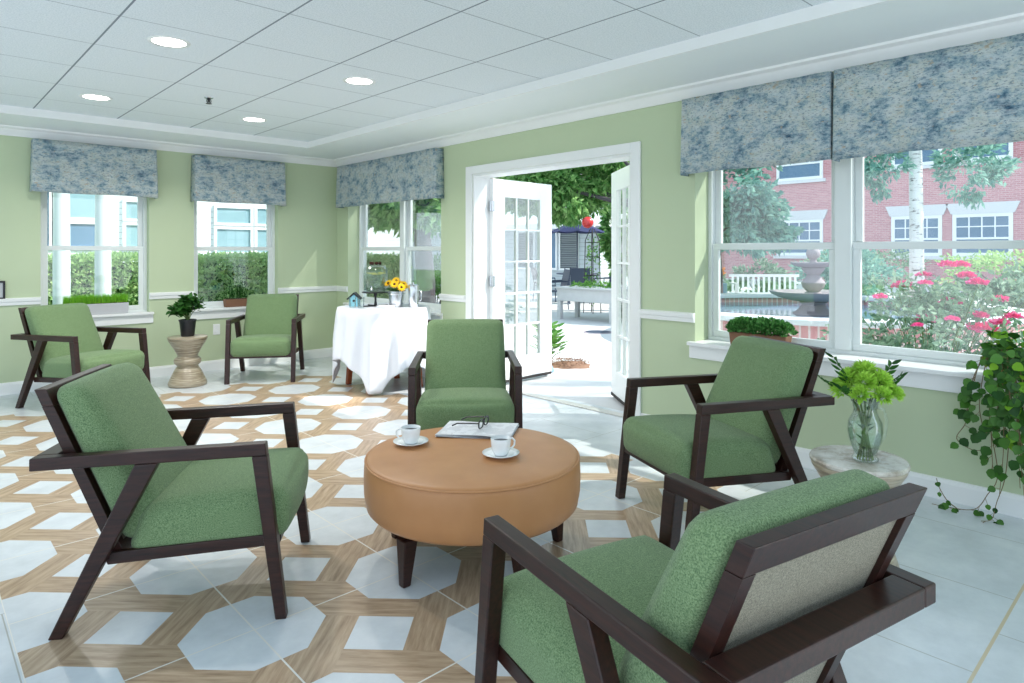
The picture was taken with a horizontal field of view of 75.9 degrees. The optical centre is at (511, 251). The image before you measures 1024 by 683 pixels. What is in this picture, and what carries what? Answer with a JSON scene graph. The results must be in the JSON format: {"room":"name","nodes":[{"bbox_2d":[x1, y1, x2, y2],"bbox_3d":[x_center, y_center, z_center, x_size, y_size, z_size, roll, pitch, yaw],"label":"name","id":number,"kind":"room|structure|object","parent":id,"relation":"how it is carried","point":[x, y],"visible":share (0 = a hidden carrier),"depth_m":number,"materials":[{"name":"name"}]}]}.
{"room":"care facility","nodes":[
{"label":"care facility","id":0,"kind":"room"},
{"bbox_2d":[0,135,336,382],"bbox_3d":[-4.626,-0.020,5.942,6.555,2.600,0.200,0,0,-43],"label":"wall","id":1,"kind":"structure","parent":0,"point":[306,227],"depth_m":6.82,"materials":[{"name":"green paint"}]},
{"bbox_2d":[0,297,40,305],"bbox_3d":[-5.643,0.448,4.834,3.555,0.068,0.030,0,0,-43],"label":"trim","id":2,"kind":"structure","parent":1,"relation":"attached to","point":[25,300],"depth_m":5.94,"materials":[{"name":"white paint"}]},
{"bbox_2d":[29,138,157,198],"bbox_3d":[-3.982,-0.783,6.297,1.038,0.483,0.154,0,0,-43],"label":"window valance","id":3,"kind":"object","parent":1,"relation":"attached to","point":[56,166],"visible":1,"depth_m":6.21,"materials":[{"name":"blue fabric"}]},
{"bbox_2d":[41,192,153,325],"bbox_3d":[-4.065,-0.010,6.412,0.975,1.460,0.220,0,0,-43],"label":"window","id":4,"kind":"structure","parent":1,"relation":"in","point":[137,314],"depth_m":6.56,"materials":[{"name":"plastic"}]},
{"bbox_2d":[62,293,128,314],"bbox_3d":[-4.043,0.503,6.383,0.560,0.208,0.127,0,0,-43],"label":"grass planter","id":5,"kind":"object","parent":4,"relation":"on","point":[109,304],"visible":0.83,"depth_m":6.40,"materials":[{"name":"plant"}]},
{"bbox_2d":[0,347,332,395],"bbox_3d":[-4.558,1.226,5.858,6.539,0.108,0.016,0,0,-43],"label":"baseboard","id":6,"kind":"structure","parent":1,"relation":"attached to","point":[8,388],"depth_m":7.09,"materials":[{"name":"white paint"}]},
{"bbox_2d":[0,124,335,166],"bbox_3d":[-4.524,-1.085,5.832,6.554,0.080,0.100,0,0,-43],"label":"trim","id":7,"kind":"structure","parent":1,"relation":"attached to","point":[8,130],"depth_m":6.66,"materials":[{"name":"white paint"}]},
{"bbox_2d":[149,291,194,298],"bbox_3d":[-3.526,0.448,6.812,0.430,0.068,0.030,0,0,-43],"label":"trim","id":8,"kind":"structure","parent":1,"relation":"attached to","point":[156,295],"depth_m":6.77,"materials":[{"name":"white paint"}]},
{"bbox_2d":[191,201,274,319],"bbox_3d":[-3.086,-0.010,7.327,0.985,1.460,0.220,0,0,-43],"label":"window","id":9,"kind":"structure","parent":1,"relation":"in","point":[214,309],"depth_m":7.25,"materials":[{"name":"plastic"}]},
{"bbox_2d":[223,279,246,306],"bbox_3d":[-3.074,0.453,7.301,0.261,0.309,0.100,0,0,-43],"label":"planter","id":10,"kind":"object","parent":9,"relation":"on","point":[232,302],"visible":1,"depth_m":7.28,"materials":[{"name":"ceramic"}]},
{"bbox_2d":[190,154,285,206],"bbox_3d":[-2.990,-0.773,7.223,0.993,0.493,0.154,0,0,-43],"label":"window valance","id":11,"kind":"object","parent":1,"relation":"attached to","point":[218,179],"visible":1,"depth_m":7.13,"materials":[{"name":"blue fabric"}]},
{"bbox_2d":[278,286,336,293],"bbox_3d":[-2.426,0.448,7.840,0.750,0.068,0.030,0,0,-43],"label":"trim","id":12,"kind":"structure","parent":1,"relation":"attached to","point":[312,288],"depth_m":7.81,"materials":[{"name":"white paint"}]},
{"bbox_2d":[0,0,832,141],"bbox_3d":[-1.301,-1.230,1.857,5.835,0.080,8.890,0,0,-43],"label":"ceiling","id":13,"kind":"structure","parent":0,"point":[284,63],"depth_m":3.87,"materials":[{"name":"tile"}]},
{"bbox_2d":[79,94,112,100],"bbox_3d":[-3.199,-1.188,5.045,0.224,0.004,0.224,0,0,-43],"label":"recessed light","id":14,"kind":"object","parent":13,"relation":"in","point":[96,97],"visible":1,"depth_m":5.04,"materials":[{"name":"white paint"}]},
{"bbox_2d":[147,35,190,47],"bbox_3d":[-1.942,-1.188,3.715,0.224,0.004,0.224,0,0,-43],"label":"recessed light","id":15,"kind":"object","parent":13,"relation":"in","point":[164,41],"visible":1,"depth_m":3.70,"materials":[{"name":"white paint"}]},
{"bbox_2d":[343,77,375,84],"bbox_3d":[-1.062,-1.188,4.564,0.224,0.004,0.224,0,0,-43],"label":"recessed light","id":16,"kind":"object","parent":13,"relation":"in","point":[354,80],"visible":1,"depth_m":4.54,"materials":[{"name":"white paint"}]},
{"bbox_2d":[0,356,1023,682],"bbox_3d":[-1.273,1.310,2.574,6.855,0.060,9.900,0,0,-43],"label":"floor","id":17,"kind":"structure","parent":0,"point":[204,617],"depth_m":2.57,"materials":[{"name":"tile"}]},
{"bbox_2d":[11,303,150,408],"bbox_3d":[-3.632,0.866,5.558,0.844,0.828,0.656,0,0,21],"label":"lounge armchair","id":18,"kind":"object","parent":17,"relation":"on","point":[64,341],"visible":0.77,"depth_m":5.44,"materials":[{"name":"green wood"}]},
{"bbox_2d":[25,303,103,371],"bbox_3d":[-3.815,0.728,5.628,0.347,0.552,0.524,0,0,21],"label":"cushion","id":19,"kind":"object","parent":18,"relation":"on","point":[71,319],"depth_m":5.55,"materials":[{"name":"green fabric"}]},
{"bbox_2d":[42,349,144,377],"bbox_3d":[-3.495,0.938,5.506,0.551,0.215,0.567,0,0,21],"label":"seat cushion","id":20,"kind":"object","parent":18,"relation":"on","point":[56,363],"depth_m":5.35,"materials":[{"name":"green fabric"}]},
{"bbox_2d":[29,363,310,639],"bbox_3d":[-1.242,0.866,2.541,0.844,0.828,0.656,0,0,-10],"label":"lounge armchair","id":21,"kind":"object","parent":17,"relation":"on","point":[151,492],"visible":1,"depth_m":2.28,"materials":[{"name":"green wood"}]},
{"bbox_2d":[57,363,191,537],"bbox_3d":[-1.435,0.728,2.507,0.347,0.552,0.524,0,0,-10],"label":"cushion","id":22,"kind":"object","parent":21,"relation":"on","point":[109,407],"depth_m":2.29,"materials":[{"name":"green fabric"}]},
{"bbox_2d":[131,447,308,547],"bbox_3d":[-1.097,0.938,2.566,0.551,0.215,0.567,0,0,-10],"label":"seat cushion","id":23,"kind":"object","parent":21,"relation":"on","point":[213,503],"depth_m":2.31,"materials":[{"name":"green fabric"}]},
{"bbox_2d":[167,334,207,388],"bbox_3d":[-3.120,1.045,6.311,0.353,0.470,0.353,0,0,-43],"label":"garden stool","id":24,"kind":"object","parent":17,"relation":"on","point":[187,373],"visible":0.99,"depth_m":6.21,"materials":[{"name":"beige ceramic"}]},
{"bbox_2d":[166,292,205,336],"bbox_3d":[-3.156,0.597,6.305,0.332,0.424,0.351,0,0,-43],"label":"potted plant","id":25,"kind":"object","parent":24,"relation":"on","point":[184,306],"visible":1,"depth_m":6.25,"materials":[{"name":"green plant"}]},
{"bbox_2d":[224,294,304,384],"bbox_3d":[-2.529,0.866,6.783,0.656,0.828,0.844,0,0,-11],"label":"lounge armchair","id":26,"kind":"object","parent":17,"relation":"on","point":[272,324],"visible":1,"depth_m":6.84,"materials":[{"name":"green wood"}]},
{"bbox_2d":[230,334,296,356],"bbox_3d":[-2.502,0.938,6.639,0.567,0.215,0.551,0,0,-11],"label":"seat cushion","id":27,"kind":"object","parent":26,"relation":"on","point":[247,345],"depth_m":6.40,"materials":[{"name":"green fabric"}]},
{"bbox_2d":[243,294,297,335],"bbox_3d":[-2.564,0.728,6.976,0.524,0.552,0.347,0,0,-11],"label":"cushion","id":28,"kind":"object","parent":26,"relation":"on","point":[265,313],"depth_m":6.94,"materials":[{"name":"green fabric"}]},
{"bbox_2d":[345,367,422,393],"bbox_3d":[-1.230,0.902,6.296,0.840,0.755,0.840,0,0,-43],"label":"round table","id":29,"kind":"object","parent":17,"relation":"on","point":[349,372],"visible":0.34,"depth_m":6.34,"materials":[{"name":"orange wood"}]},
{"bbox_2d":[332,303,430,393],"bbox_3d":[-1.229,0.890,6.291,0.959,0.737,0.951,0,0,-14],"label":"tablecloth","id":30,"kind":"object","parent":29,"relation":"on","point":[377,344],"visible":0.8,"depth_m":5.87,"materials":[{"name":"fabric"}]},
{"bbox_2d":[347,292,362,306],"bbox_3d":[-1.506,0.453,6.284,0.132,0.134,0.104,0,0,0],"label":"birdhouse","id":31,"kind":"object","parent":30,"relation":"on","point":[354,298],"visible":1,"depth_m":6.25,"materials":[{"name":"blue paint"}]},
{"bbox_2d":[362,291,387,306],"bbox_3d":[-1.311,0.450,6.302,0.260,0.139,0.260,0,0,-43],"label":"stand","id":32,"kind":"object","parent":30,"relation":"on","point":[370,292],"visible":0.92,"depth_m":6.29,"materials":[{"name":"black metal"}]},
{"bbox_2d":[388,291,404,306],"bbox_3d":[-1.098,0.446,6.228,0.164,0.148,0.164,0,0,-43],"label":"bucket","id":33,"kind":"object","parent":30,"relation":"on","point":[395,298],"visible":0.84,"depth_m":6.17,"materials":[{"name":"metal"}]},
{"bbox_2d":[385,277,407,291],"bbox_3d":[-1.083,0.354,6.231,0.238,0.234,0.229,0,0,-43],"label":"bunch","id":34,"kind":"object","parent":33,"relation":"in","point":[395,282],"visible":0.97,"depth_m":6.20,"materials":[{"name":"yellow plant"}]},
{"bbox_2d":[408,282,421,306],"bbox_3d":[-0.921,0.403,6.185,0.100,0.234,0.124,0,0,-43],"label":"pitcher","id":35,"kind":"object","parent":30,"relation":"on","point":[413,289],"visible":1,"depth_m":6.15,"materials":[{"name":"silver metal"}]},
{"bbox_2d":[408,319,522,429],"bbox_3d":[-0.292,0.866,4.118,0.656,0.828,0.844,0,0,-4],"label":"lounge armchair","id":36,"kind":"object","parent":17,"relation":"on","point":[465,372],"visible":0.85,"depth_m":4.19,"materials":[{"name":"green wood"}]},
{"bbox_2d":[416,387,513,429],"bbox_3d":[-0.282,0.938,3.972,0.567,0.215,0.551,0,0,-4],"label":"seat cushion","id":37,"kind":"object","parent":36,"relation":"on","point":[437,406],"depth_m":3.73,"materials":[{"name":"green fabric"}]},
{"bbox_2d":[425,319,505,390],"bbox_3d":[-0.306,0.728,4.313,0.524,0.552,0.347,0,0,-4],"label":"cushion","id":38,"kind":"object","parent":36,"relation":"on","point":[460,353],"depth_m":4.27,"materials":[{"name":"green fabric"}]},
{"bbox_2d":[364,427,580,587],"bbox_3d":[-0.167,1.066,2.810,0.916,0.428,0.916,0,0,-43],"label":"round ottoman","id":39,"kind":"object","parent":17,"relation":"on","point":[440,490],"visible":0.82,"depth_m":2.49,"materials":[{"name":"leather"}]},
{"bbox_2d":[393,436,428,446],"bbox_3d":[-0.448,0.844,2.908,0.156,0.018,0.156,0,0,-43],"label":"saucer","id":40,"kind":"object","parent":39,"relation":"on","point":[422,439],"visible":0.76,"depth_m":2.90,"materials":[{"name":"ceramic"}]},
{"bbox_2d":[395,424,420,443],"bbox_3d":[-0.453,0.811,2.912,0.098,0.071,0.086,0,0,34],"label":"coffee cup","id":41,"kind":"object","parent":40,"relation":"on","point":[410,433],"visible":1,"depth_m":2.88,"materials":[{"name":"ceramic"}]},
{"bbox_2d":[435,421,518,438],"bbox_3d":[-0.160,0.845,3.115,0.364,0.015,0.256,0,0,7],"label":"newspaper","id":42,"kind":"object","parent":39,"relation":"on","point":[472,431],"visible":0.9,"depth_m":3.09,"materials":[{"name":"white paper"}]},
{"bbox_2d":[452,415,488,428],"bbox_3d":[-0.199,0.814,3.158,0.145,0.045,0.142,0,0,18],"label":"eyeglasses","id":43,"kind":"object","parent":42,"relation":"on","point":[486,416],"visible":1,"depth_m":3.13,"materials":[{"name":"black plastic"}]},
{"bbox_2d":[482,447,518,458],"bbox_3d":[-0.047,0.844,2.739,0.156,0.018,0.156,0,0,-43],"label":"saucer","id":44,"kind":"object","parent":39,"relation":"on","point":[488,452],"visible":0.7,"depth_m":2.74,"materials":[{"name":"ceramic"}]},
{"bbox_2d":[491,435,515,455],"bbox_3d":[-0.044,0.811,2.744,0.086,0.071,0.098,0,0,27],"label":"coffee cup","id":45,"kind":"object","parent":44,"relation":"on","point":[500,444],"visible":1,"depth_m":2.71,"materials":[{"name":"ceramic"}]},
{"bbox_2d":[475,469,935,682],"bbox_3d":[0.382,0.866,1.523,0.656,0.828,0.844,0,0,-31],"label":"lounge armchair","id":46,"kind":"object","parent":17,"relation":"on","point":[775,586],"visible":1,"depth_m":1.25,"materials":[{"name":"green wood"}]},
{"bbox_2d":[499,535,673,682],"bbox_3d":[0.306,0.938,1.648,0.567,0.215,0.551,0,0,-31],"label":"seat cushion","id":47,"kind":"object","parent":46,"relation":"on","point":[537,644],"depth_m":1.61,"materials":[{"name":"green fabric"}]},
{"bbox_2d":[617,469,889,682],"bbox_3d":[0.483,0.728,1.355,0.524,0.552,0.347,0,0,-31],"label":"cushion","id":48,"kind":"object","parent":46,"relation":"on","point":[693,604],"depth_m":1.18,"materials":[{"name":"green fabric"}]},
{"bbox_2d":[615,336,834,529],"bbox_3d":[1.030,0.866,3.261,0.844,0.828,0.656,0,0,-20],"label":"lounge armchair","id":49,"kind":"object","parent":17,"relation":"on","point":[747,429],"visible":0.95,"depth_m":3.10,"materials":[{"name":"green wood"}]},
{"bbox_2d":[623,414,774,478],"bbox_3d":[0.892,0.938,3.212,0.551,0.215,0.567,0,0,-20],"label":"seat cushion","id":50,"kind":"object","parent":49,"relation":"on","point":[738,447],"depth_m":3.02,"materials":[{"name":"green fabric"}]},
{"bbox_2d":[706,336,812,462],"bbox_3d":[1.214,0.728,3.327,0.347,0.552,0.524,0,0,-20],"label":"cushion","id":51,"kind":"object","parent":49,"relation":"on","point":[752,368],"depth_m":3.18,"materials":[{"name":"green fabric"}]},
{"bbox_2d":[809,445,910,567],"bbox_3d":[1.365,1.045,2.585,0.353,0.470,0.353,0,0,-43],"label":"garden stool","id":52,"kind":"object","parent":17,"relation":"on","point":[893,469],"visible":0.2,"depth_m":2.52,"materials":[{"name":"beige ceramic"}]},
{"bbox_3d":[1.375,0.684,2.551,0.135,0.250,0.126,0,0,-43],"label":"glass vase","id":53,"kind":"object","parent":52,"relation":"on","visible":0},
{"bbox_2d":[816,351,907,460],"bbox_3d":[1.363,0.594,2.542,0.305,0.421,0.266,0,0,-22],"label":"flower bouquet","id":54,"kind":"object","parent":53,"relation":"in","point":[849,382],"visible":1,"depth_m":2.52,"materials":[{"name":"green plant"}]},
{"bbox_2d":[337,72,1023,494],"bbox_3d":[1.119,-0.020,4.741,0.200,2.600,9.800,0,0,-43],"label":"wall","id":55,"kind":"structure","parent":0,"point":[920,429],"depth_m":4.61,"materials":[{"name":"green paint"}]},
{"bbox_2d":[336,148,443,207],"bbox_3d":[-1.402,-0.776,7.200,0.119,0.498,2.013,0,0,-43],"label":"window valance","id":56,"kind":"object","parent":55,"relation":"attached to","point":[417,175],"visible":1,"depth_m":6.98,"materials":[{"name":"blue fabric"}]},
{"bbox_2d":[343,200,442,318],"bbox_3d":[-1.274,-0.010,7.295,0.290,1.460,1.930,0,0,-43],"label":"window","id":57,"kind":"structure","parent":55,"relation":"in","point":[406,207],"depth_m":7.32,"materials":[{"name":"plastic"}]},
{"bbox_2d":[439,293,465,301],"bbox_3d":[-0.580,0.448,6.391,0.030,0.068,0.408,0,0,-43],"label":"trim","id":58,"kind":"structure","parent":55,"relation":"attached to","point":[446,297],"depth_m":6.38,"materials":[{"name":"white paint"}]},
{"bbox_2d":[0,0,1023,158],"bbox_3d":[-1.280,-1.200,2.362,6.555,0.150,9.600,0,0,-43],"label":"trim","id":59,"kind":"structure","parent":55,"relation":"attached to","point":[895,19],"depth_m":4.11,"materials":[{"name":"white paint"}]},
{"bbox_2d":[489,178,551,382],"bbox_3d":[0.052,0.276,6.632,0.175,2.000,0.881,0,0,44],"label":"door","id":60,"kind":"structure","parent":55,"relation":"in","point":[537,364],"depth_m":6.64,"materials":[{"name":"white paint"}]},
{"bbox_2d":[473,153,630,377],"bbox_3d":[0.331,0.274,5.585,0.200,2.012,1.840,0,0,-43],"label":"trim","id":61,"kind":"structure","parent":55,"relation":"attached to","point":[481,182],"depth_m":6.20,"materials":[{"name":"white paint"}]},
{"bbox_2d":[466,141,640,415],"bbox_3d":[0.250,0.236,5.510,0.020,2.087,2.010,0,0,-43],"label":"trim","id":62,"kind":"structure","parent":55,"relation":"attached to","point":[634,148],"depth_m":4.88,"materials":[{"name":"white paint"}]},
{"bbox_2d":[506,387,622,416],"bbox_3d":[0.382,1.275,5.633,0.080,0.010,1.796,0,0,-43],"label":"trim","id":63,"kind":"structure","parent":55,"relation":"attached to","point":[618,414],"depth_m":5.47,"materials":[{"name":"wood"}]},
{"bbox_2d":[611,165,629,405],"bbox_3d":[1.015,0.276,5.445,0.175,2.000,0.901,0,0,-6],"label":"door","id":64,"kind":"structure","parent":55,"relation":"in","point":[620,179],"depth_m":5.71,"materials":[{"name":"white paint"}]},
{"bbox_2d":[639,309,694,322],"bbox_3d":[1.083,0.448,4.612,0.030,0.068,0.440,0,0,-43],"label":"trim","id":65,"kind":"structure","parent":55,"relation":"attached to","point":[644,313],"depth_m":4.59,"materials":[{"name":"white paint"}]},
{"bbox_2d":[334,12,1023,166],"bbox_3d":[1.078,-1.085,4.566,0.100,0.080,9.600,0,0,-43],"label":"trim","id":66,"kind":"structure","parent":55,"relation":"attached to","point":[1009,25],"depth_m":4.14,"materials":[{"name":"white paint"}]},
{"bbox_2d":[402,367,1023,518],"bbox_3d":[1.109,1.226,4.595,0.016,0.108,9.600,0,0,-43],"label":"baseboard","id":67,"kind":"structure","parent":55,"relation":"attached to","point":[1011,504],"depth_m":3.33,"materials":[{"name":"white paint"}]},
{"bbox_2d":[680,71,833,175],"bbox_3d":[1.499,-0.771,4.096,0.119,0.508,0.978,0,0,-43],"label":"window valance","id":68,"kind":"object","parent":55,"relation":"attached to","point":[787,121],"visible":0.98,"depth_m":4.01,"materials":[{"name":"blue fabric"}]},
{"bbox_2d":[687,157,1023,397],"bbox_3d":[1.952,-0.010,3.857,0.310,1.460,1.920,0,0,-43],"label":"window","id":69,"kind":"structure","parent":55,"relation":"in","point":[926,369],"depth_m":3.90,"materials":[{"name":"plastic"}]},
{"bbox_2d":[725,315,798,343],"bbox_3d":[1.585,0.506,4.198,0.181,0.202,0.433,0,0,-43],"label":"planter","id":70,"kind":"object","parent":69,"relation":"on","point":[771,328],"visible":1,"depth_m":4.15,"materials":[{"name":"ceramic"}]},
{"bbox_2d":[934,329,1023,524],"bbox_3d":[2.374,0.847,3.114,0.321,0.948,0.616,0,0,-25],"label":"trailing plant","id":71,"kind":"object","parent":69,"relation":"on","point":[1005,363],"visible":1,"depth_m":3.10,"materials":[{"name":"green plant"}]},
{"bbox_2d":[832,33,1023,161],"bbox_3d":[2.220,-0.771,3.324,0.119,0.508,1.118,0,0,-43],"label":"window valance","id":72,"kind":"object","parent":55,"relation":"attached to","point":[968,95],"visible":1,"depth_m":3.34,"materials":[{"name":"blue fabric"}]},
{"label":"outside","id":73,"kind":"structure","parent":0,"visible":0},
{"bbox_3d":[-23.746,1.353,13.881,24.255,0.095,37.290,0,0,-43],"label":"lawn","id":74,"kind":"structure","parent":73,"visible":0},
{"bbox_2d":[52,192,70,304],"bbox_3d":[-5.724,0.005,8.337,0.260,2.600,0.260,0,0,-43],"label":"porch column","id":75,"kind":"structure","parent":74,"relation":"on","point":[61,260],"depth_m":8.26,"materials":[{"name":"paint"}]},
{"bbox_2d":[94,195,110,296],"bbox_3d":[-5.392,0.005,8.648,0.260,2.600,0.260,0,0,-43],"label":"porch column","id":76,"kind":"structure","parent":74,"relation":"on","point":[102,258],"depth_m":8.57,"materials":[{"name":"paint"}]},
{"bbox_2d":[47,192,266,261],"bbox_3d":[-9.221,-1.170,16.019,8.800,5.100,5.000,0,0,-43],"label":"house","id":77,"kind":"structure","parent":74,"relation":"on","point":[218,224],"depth_m":15.12,"materials":[{"name":"white"}]},
{"bbox_2d":[48,250,412,304],"bbox_3d":[-5.324,0.658,12.139,7.768,1.405,1.125,0,0,-43],"label":"clipped hedge","id":78,"kind":"object","parent":74,"relation":"on","point":[251,268],"visible":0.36,"depth_m":11.65,"materials":[{"name":"green plant"}]},
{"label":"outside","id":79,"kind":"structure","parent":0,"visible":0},
{"bbox_2d":[435,278,985,410],"bbox_3d":[16.650,1.350,29.245,55.735,0.100,70.000,0,0,-43],"label":"patio","id":80,"kind":"structure","parent":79,"point":[592,385],"depth_m":9.02,"materials":[{"name":"concrete"}]},
{"bbox_2d":[367,226,399,255],"bbox_3d":[-6.789,-0.870,24.108,5.800,4.500,4.500,0,0,-43],"label":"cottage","id":81,"kind":"structure","parent":80,"relation":"on","point":[380,239],"depth_m":23.72,"materials":[{"name":"white"}]},
{"bbox_2d":[368,198,440,302],"bbox_3d":[-2.462,-0.470,12.699,3.396,3.561,4.492,0,0,11],"label":"tree","id":82,"kind":"object","parent":80,"relation":"on","point":[426,212],"visible":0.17,"depth_m":11.73,"materials":[{"name":"green plant"}]},
{"bbox_2d":[411,252,440,303],"bbox_3d":[-1.675,0.647,15.308,1.404,1.315,1.629,0,0,-24],"label":"shrub","id":83,"kind":"object","parent":80,"relation":"on","point":[437,261],"visible":0.15,"depth_m":14.94,"materials":[{"name":"green plant"}]},
{"bbox_2d":[411,211,627,293],"bbox_3d":[-0.079,-0.095,24.836,5.000,2.950,12.400,0,0,-43],"label":"house","id":84,"kind":"structure","parent":80,"relation":"on","point":[563,245],"depth_m":20.91,"materials":[{"name":"white paint"}]},
{"bbox_2d":[518,233,532,266],"bbox_3d":[0.461,-0.060,21.440,0.040,1.100,0.698,0,0,-43],"label":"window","id":85,"kind":"structure","parent":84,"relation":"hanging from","point":[521,236],"depth_m":21.53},
{"bbox_2d":[560,234,575,267],"bbox_3d":[1.734,-0.060,20.077,0.040,1.100,0.668,0,0,-43],"label":"shutter","id":86,"kind":"object","parent":84,"relation":"hanging from","point":[567,241],"depth_m":20.11,"materials":[{"name":"grey"}]},
{"bbox_2d":[530,266,555,301],"bbox_3d":[0.820,0.839,17.293,0.580,0.923,0.528,0,0,-13],"label":"patio chair","id":87,"kind":"object","parent":80,"relation":"on","point":[533,269],"visible":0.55,"depth_m":17.18,"materials":[{"name":"blue metal"}]},
{"bbox_2d":[490,161,629,229],"bbox_3d":[1.100,-1.053,14.869,5.059,4.720,4.272,0,0,1],"label":"tree","id":88,"kind":"object","parent":80,"relation":"on","point":[578,193],"visible":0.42,"depth_m":14.89,"materials":[{"name":"green plant"}]},
{"bbox_2d":[552,268,571,309],"bbox_3d":[1.017,0.839,15.013,0.580,0.923,0.528,0,0,-13],"label":"patio chair","id":89,"kind":"object","parent":80,"relation":"on","point":[566,274],"visible":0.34,"depth_m":14.95,"materials":[{"name":"blue metal"}]},
{"bbox_2d":[552,356,590,368],"bbox_3d":[0.629,1.257,7.570,0.561,0.086,0.586,0,0,6],"label":"mulch bed","id":90,"kind":"object","parent":80,"relation":"on","point":[561,364],"visible":0.91,"depth_m":7.44,"materials":[{"name":"brown wood"}]},
{"bbox_2d":[529,321,569,357],"bbox_3d":[0.424,1.047,7.630,0.519,0.470,0.465,0,0,-43],"label":"plant","id":91,"kind":"object","parent":90,"relation":"on","point":[556,338],"visible":0.51,"depth_m":7.65,"materials":[{"name":"green plant"}]},
{"bbox_2d":[552,222,604,267],"bbox_3d":[1.739,0.230,17.502,1.420,2.140,1.420,0,0,-23],"label":"patio umbrella","id":92,"kind":"object","parent":80,"relation":"on","point":[564,229],"visible":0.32,"depth_m":17.28,"materials":[{"name":"blue fabric"}]},
{"bbox_2d":[568,267,589,303],"bbox_3d":[1.692,0.839,16.519,0.528,0.923,0.580,0,0,2],"label":"patio chair","id":93,"kind":"object","parent":80,"relation":"on","point":[577,274],"visible":0.42,"depth_m":16.27,"materials":[{"name":"blue metal"}]},
{"bbox_2d":[554,279,627,323],"bbox_3d":[1.563,0.902,12.479,1.400,0.795,0.720,0,0,45],"label":"raised planter","id":94,"kind":"object","parent":80,"relation":"on","point":[577,293],"visible":0.85,"depth_m":12.32,"materials":[{"name":"white wood"}]},
{"bbox_2d":[582,217,601,312],"bbox_3d":[1.707,0.273,13.992,0.371,2.055,0.407,0,0,-43],"label":"tower","id":95,"kind":"structure","parent":80,"relation":"on","point":[587,222],"depth_m":13.97,"materials":[{"name":"black metal"}]},
{"bbox_2d":[597,197,627,284],"bbox_3d":[3.082,-0.340,17.946,1.226,3.294,1.466,0,0,-43],"label":"tree","id":96,"kind":"object","parent":80,"relation":"on","point":[605,241],"visible":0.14,"depth_m":17.91,"materials":[{"name":"green plant"}]},
{"bbox_2d":[725,257,797,291],"bbox_3d":[6.232,0.742,16.318,1.345,1.386,1.761,0,0,-43],"label":"shrub","id":97,"kind":"object","parent":80,"relation":"on","point":[770,268],"visible":0.41,"depth_m":16.44,"materials":[{"name":"green plant"}]},
{"bbox_2d":[720,164,805,292],"bbox_3d":[4.117,-0.842,13.005,3.130,4.299,2.934,0,0,30],"label":"leafy tree","id":98,"kind":"object","parent":80,"relation":"on","point":[757,206],"visible":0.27,"depth_m":11.93,"materials":[{"name":"green plant"}]},
{"bbox_2d":[729,274,803,292],"bbox_3d":[5.424,0.890,13.941,1.480,0.820,0.510,0,0,4],"label":"garden bench","id":99,"kind":"object","parent":80,"relation":"on","point":[735,286],"visible":0.56,"depth_m":14.15,"materials":[{"name":"white paint"}]},
{"bbox_2d":[787,249,906,295],"bbox_3d":[8.671,0.612,17.067,2.436,1.530,2.271,0,0,-25],"label":"shrub","id":100,"kind":"object","parent":80,"relation":"on","point":[886,271],"visible":0.34,"depth_m":16.56,"materials":[{"name":"green plant"}]},
{"bbox_2d":[799,249,932,291],"bbox_3d":[10.777,0.573,20.606,2.994,1.640,3.728,0,0,-31],"label":"shrub","id":101,"kind":"object","parent":80,"relation":"on","point":[879,253],"visible":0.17,"depth_m":20.02,"materials":[{"name":"green plant"}]},
{"bbox_2d":[720,293,1023,352],"bbox_3d":[4.591,1.045,9.997,5.320,0.510,5.320,0,0,-43],"label":"pool","id":102,"kind":"object","parent":80,"relation":"on","point":[732,305],"visible":0.25,"depth_m":9.56,"materials":[{"name":"brick"}]},
{"bbox_2d":[769,249,828,315],"bbox_3d":[4.591,0.608,9.997,1.260,1.385,1.260,0,0,-43],"label":"fountain","id":103,"kind":"object","parent":102,"relation":"in","point":[813,299],"visible":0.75,"depth_m":9.86,"materials":[{"name":"stone"}]},
{"bbox_2d":[769,289,828,302],"bbox_3d":[4.591,0.679,9.997,1.260,0.159,1.260,0,0,-43],"label":"bowl","id":104,"kind":"object","parent":103,"relation":"on","point":[801,295],"depth_m":9.78,"materials":[{"name":"stone"}]},
{"bbox_2d":[790,262,828,267],"bbox_3d":[4.591,0.197,9.997,0.660,0.084,0.660,0,0,-43],"label":"bowl","id":105,"kind":"object","parent":103,"relation":"on","point":[799,264],"depth_m":9.77,"materials":[{"name":"stone"}]},
{"bbox_2d":[721,141,1023,284],"bbox_3d":[17.966,-4.070,29.107,6.800,10.900,34.800,0,0,-43],"label":"brick building","id":106,"kind":"structure","parent":80,"relation":"on","point":[806,186],"depth_m":26.29,"materials":[{"name":"red brick"}]},
{"bbox_2d":[817,260,1023,354],"bbox_3d":[3.914,0.781,5.875,1.992,1.435,1.528,0,0,14],"label":"rose bush","id":107,"kind":"object","parent":80,"relation":"on","point":[929,309],"visible":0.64,"depth_m":5.66,"materials":[{"name":"green plant"}]},
{"bbox_2d":[864,143,1022,297],"bbox_3d":[7.343,-1.500,12.086,2.744,5.606,3.807,0,0,-43],"label":"birch tree","id":108,"kind":"object","parent":80,"relation":"on","point":[873,169],"visible":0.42,"depth_m":11.93,"materials":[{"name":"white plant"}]},
{"bbox_2d":[925,249,1023,292],"bbox_3d":[13.157,0.637,17.355,3.406,1.682,3.490,0,0,-13],"label":"shrub","id":109,"kind":"object","parent":80,"relation":"on","point":[985,260],"visible":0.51,"depth_m":16.96,"materials":[{"name":"green plant"}]},
{"bbox_2d":[942,260,1023,308],"bbox_3d":[8.821,0.777,11.437,2.099,1.324,2.362,0,0,-43],"label":"shrub","id":110,"kind":"object","parent":80,"relation":"on","point":[993,287],"visible":0.46,"depth_m":11.43,"materials":[{"name":"green plant"}]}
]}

